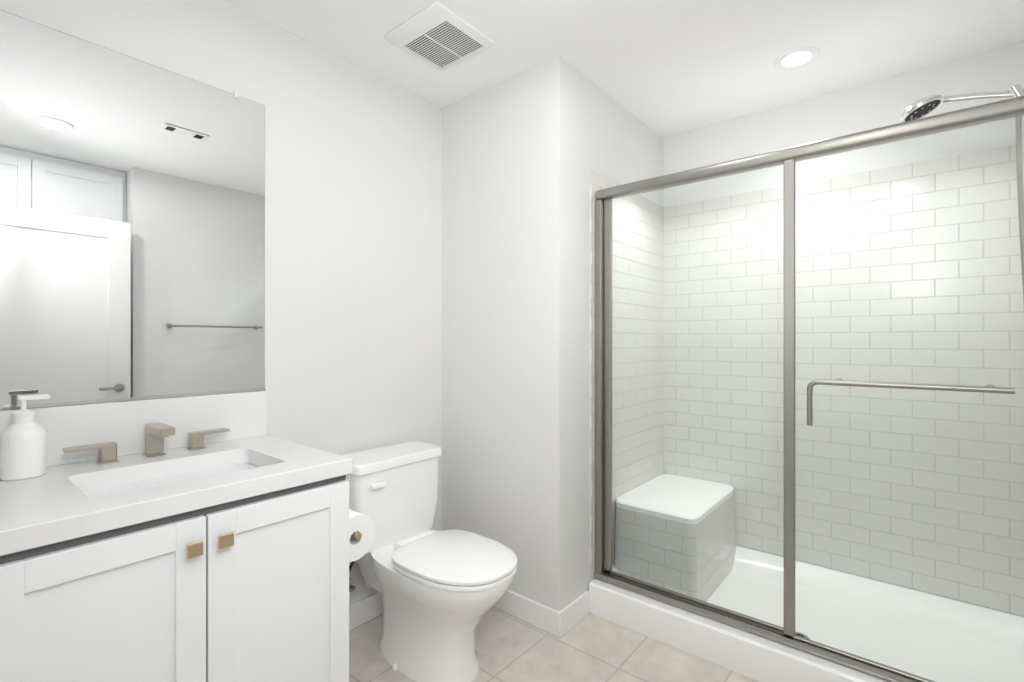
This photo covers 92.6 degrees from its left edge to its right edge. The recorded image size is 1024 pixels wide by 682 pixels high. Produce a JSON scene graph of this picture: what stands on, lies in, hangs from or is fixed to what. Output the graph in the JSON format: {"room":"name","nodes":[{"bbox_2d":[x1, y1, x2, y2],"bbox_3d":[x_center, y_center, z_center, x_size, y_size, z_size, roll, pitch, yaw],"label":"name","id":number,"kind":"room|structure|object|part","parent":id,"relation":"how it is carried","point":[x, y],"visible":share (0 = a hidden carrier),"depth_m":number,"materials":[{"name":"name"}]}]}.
{"room":"bathroom","nodes":[
{"label":"bathroom","id":0,"kind":"room"},
{"bbox_2d":[0,0,441,604],"bbox_3d":[-0.985,0.020,1.839,0.100,2.440,1.845,0,0,40],"label":"wall","id":1,"kind":"structure","parent":0,"point":[352,258],"depth_m":2.04,"materials":[{"name":"white paint"}]},
{"bbox_2d":[0,10,264,409],"bbox_3d":[-1.190,-0.354,1.503,0.009,1.076,0.841,0,0,40],"label":"mirror","id":2,"kind":"object","parent":1,"relation":"attached to","point":[132,228],"visible":1,"depth_m":1.50,"materials":[{"name":"grey mirror"}]},
{"bbox_2d":[0,391,266,488],"bbox_3d":[-1.189,0.267,1.496,0.020,0.165,0.852,0,0,40],"label":"backsplash","id":3,"kind":"structure","parent":1,"relation":"attached to","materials":[{"name":"white stone"}]},
{"bbox_2d":[349,591,382,630],"bbox_3d":[-0.643,1.188,2.165,0.014,0.105,0.879,0,0,40],"label":"baseboard","id":4,"kind":"structure","parent":1,"relation":"attached to","point":[364,610],"depth_m":2.15,"materials":[{"name":"white paint"}]},
{"bbox_2d":[442,56,662,610],"bbox_3d":[0.261,0.020,2.781,0.825,2.440,1.195,0,0,40],"label":"wall","id":5,"kind":"structure","parent":0,"point":[524,152],"depth_m":2.22,"materials":[{"name":"white paint"}]},
{"bbox_2d":[492,590,558,636],"bbox_3d":[-0.079,1.188,2.279,0.711,0.105,0.014,0,0,40],"label":"baseboard","id":6,"kind":"structure","parent":5,"relation":"attached to","point":[531,612],"depth_m":2.14,"materials":[{"name":"white paint"}]},
{"bbox_2d":[558,590,588,637],"bbox_3d":[0.272,1.188,2.135,0.014,0.105,0.238,0,0,40],"label":"baseboard","id":7,"kind":"structure","parent":5,"relation":"attached to","point":[571,615],"depth_m":2.12,"materials":[{"name":"white paint"}]},
{"bbox_2d":[590,169,663,580],"bbox_3d":[0.630,0.155,2.574,0.008,1.890,0.845,0,0,40],"label":"shower wall tile","id":8,"kind":"structure","parent":5,"relation":"attached to","point":[598,181],"depth_m":2.57,"materials":[{"name":"white tile"}]},
{"bbox_2d":[349,607,757,681],"bbox_3d":[0.552,1.265,1.346,3.100,0.050,3.040,0,0,40],"label":"floor","id":9,"kind":"structure","parent":0,"point":[589,647],"depth_m":1.92,"materials":[{"name":"tile"}]},
{"bbox_2d":[0,391,351,681],"bbox_3d":[-0.962,0.713,1.309,0.608,1.055,0.852,0,0,40],"label":"bathroom vanity","id":10,"kind":"object","parent":9,"relation":"on","point":[202,538],"visible":0.94,"depth_m":1.21,"materials":[{"name":"white paint"}]},
{"bbox_2d":[0,434,351,581],"bbox_3d":[-0.971,0.372,1.316,0.583,0.045,0.852,0,0,40],"label":"countertop","id":11,"kind":"structure","parent":10,"relation":"on","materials":[{"name":"white stone"}]},
{"bbox_2d":[0,394,49,480],"bbox_3d":[-1.258,0.245,1.264,0.088,0.208,0.094,0,0,40],"label":"soap dispenser","id":12,"kind":"object","parent":11,"relation":"on","point":[23,445],"visible":1,"depth_m":1.24,"materials":[{"name":"white"}]},
{"bbox_2d":[62,422,229,464],"bbox_3d":[-1.060,0.302,1.472,0.149,0.096,0.416,0,0,40],"label":"faucet","id":13,"kind":"object","parent":11,"relation":"on","point":[155,454],"depth_m":1.48,"materials":[{"name":"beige metal"}]},
{"bbox_2d":[349,509,374,561],"bbox_3d":[-0.540,0.638,1.608,0.128,0.148,0.153,0,0,40],"label":"toilet paper","id":14,"kind":"object","parent":10,"relation":"attached to","point":[361,532],"visible":0.44,"depth_m":1.60,"materials":[{"name":"white paper"}]},
{"bbox_2d":[341,441,516,681],"bbox_3d":[-0.329,0.858,1.930,0.795,0.765,0.448,0,0,40],"label":"toilet","id":15,"kind":"object","parent":9,"relation":"on","point":[443,592],"visible":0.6,"depth_m":1.84,"materials":[{"name":"white ceramic"}]},
{"bbox_3d":[-0.215,1.014,1.836,0.500,0.452,0.378,0,0,40],"label":"seat","id":16,"kind":"part","parent":15,"relation":"part of","materials":[{"name":"white ceramic"}]},
{"bbox_2d":[589,474,1023,681],"bbox_3d":[1.220,1.010,2.066,1.546,0.460,0.860,0,0,40],"label":"shower pan","id":17,"kind":"object","parent":9,"relation":"on","point":[749,655],"visible":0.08,"depth_m":2.12,"materials":[{"name":"white plastic"}]},
{"bbox_2d":[594,95,1023,681],"bbox_3d":[0.981,0.200,1.776,1.547,1.799,0.112,0,0,40],"label":"shower door","id":18,"kind":"structure","parent":17,"relation":"on","point":[788,159],"depth_m":1.77,"materials":[{"name":"clear glass"}]},
{"bbox_2d":[224,0,1023,138],"bbox_3d":[0.552,-1.225,1.346,3.100,0.050,3.040,0,0,40],"label":"ceiling","id":19,"kind":"structure","parent":0,"point":[663,69],"depth_m":1.97,"materials":[{"name":"white paint"}]},
{"bbox_2d":[384,1,494,70],"bbox_3d":[-0.285,-1.192,1.940,0.310,0.015,0.310,0,0,40],"label":"fan","id":20,"kind":"object","parent":19,"relation":"attached to","point":[438,35],"depth_m":1.92,"materials":[{"name":"white paint"}]},
{"bbox_2d":[774,46,820,70],"bbox_3d":[1.209,-1.197,2.078,0.172,0.006,0.172,0,0,40],"label":"recessed light","id":21,"kind":"object","parent":19,"relation":"in","point":[796,58],"visible":1,"depth_m":2.07,"materials":[{"name":"white paint"}]},
{"bbox_2d":[663,41,1023,616],"bbox_3d":[1.806,0.020,2.218,2.275,2.440,0.100,0,0,40],"label":"wall","id":22,"kind":"structure","parent":0,"point":[877,104],"depth_m":2.32,"materials":[{"name":"white paint"}]},
{"bbox_2d":[664,143,1023,616],"bbox_3d":[1.497,0.155,2.402,1.549,1.890,0.008,0,0,40],"label":"shower wall tile","id":23,"kind":"structure","parent":22,"relation":"attached to","point":[943,354],"depth_m":2.26,"materials":[{"name":"white tile"}]},
{"bbox_3d":[1.832,0.155,1.584,0.008,1.889,0.845,0,0,39],"label":"shower wall tile","id":24,"kind":"structure","parent":0,"visible":0},
{"bbox_2d":[900,84,1023,303],"bbox_3d":[1.667,-0.216,1.736,0.454,1.386,0.132,0,0,40],"label":"shower","id":25,"kind":"object","parent":24,"relation":"attached to","point":[920,108],"visible":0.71,"depth_m":1.70,"materials":[{"name":"silver metal"}]}
]}

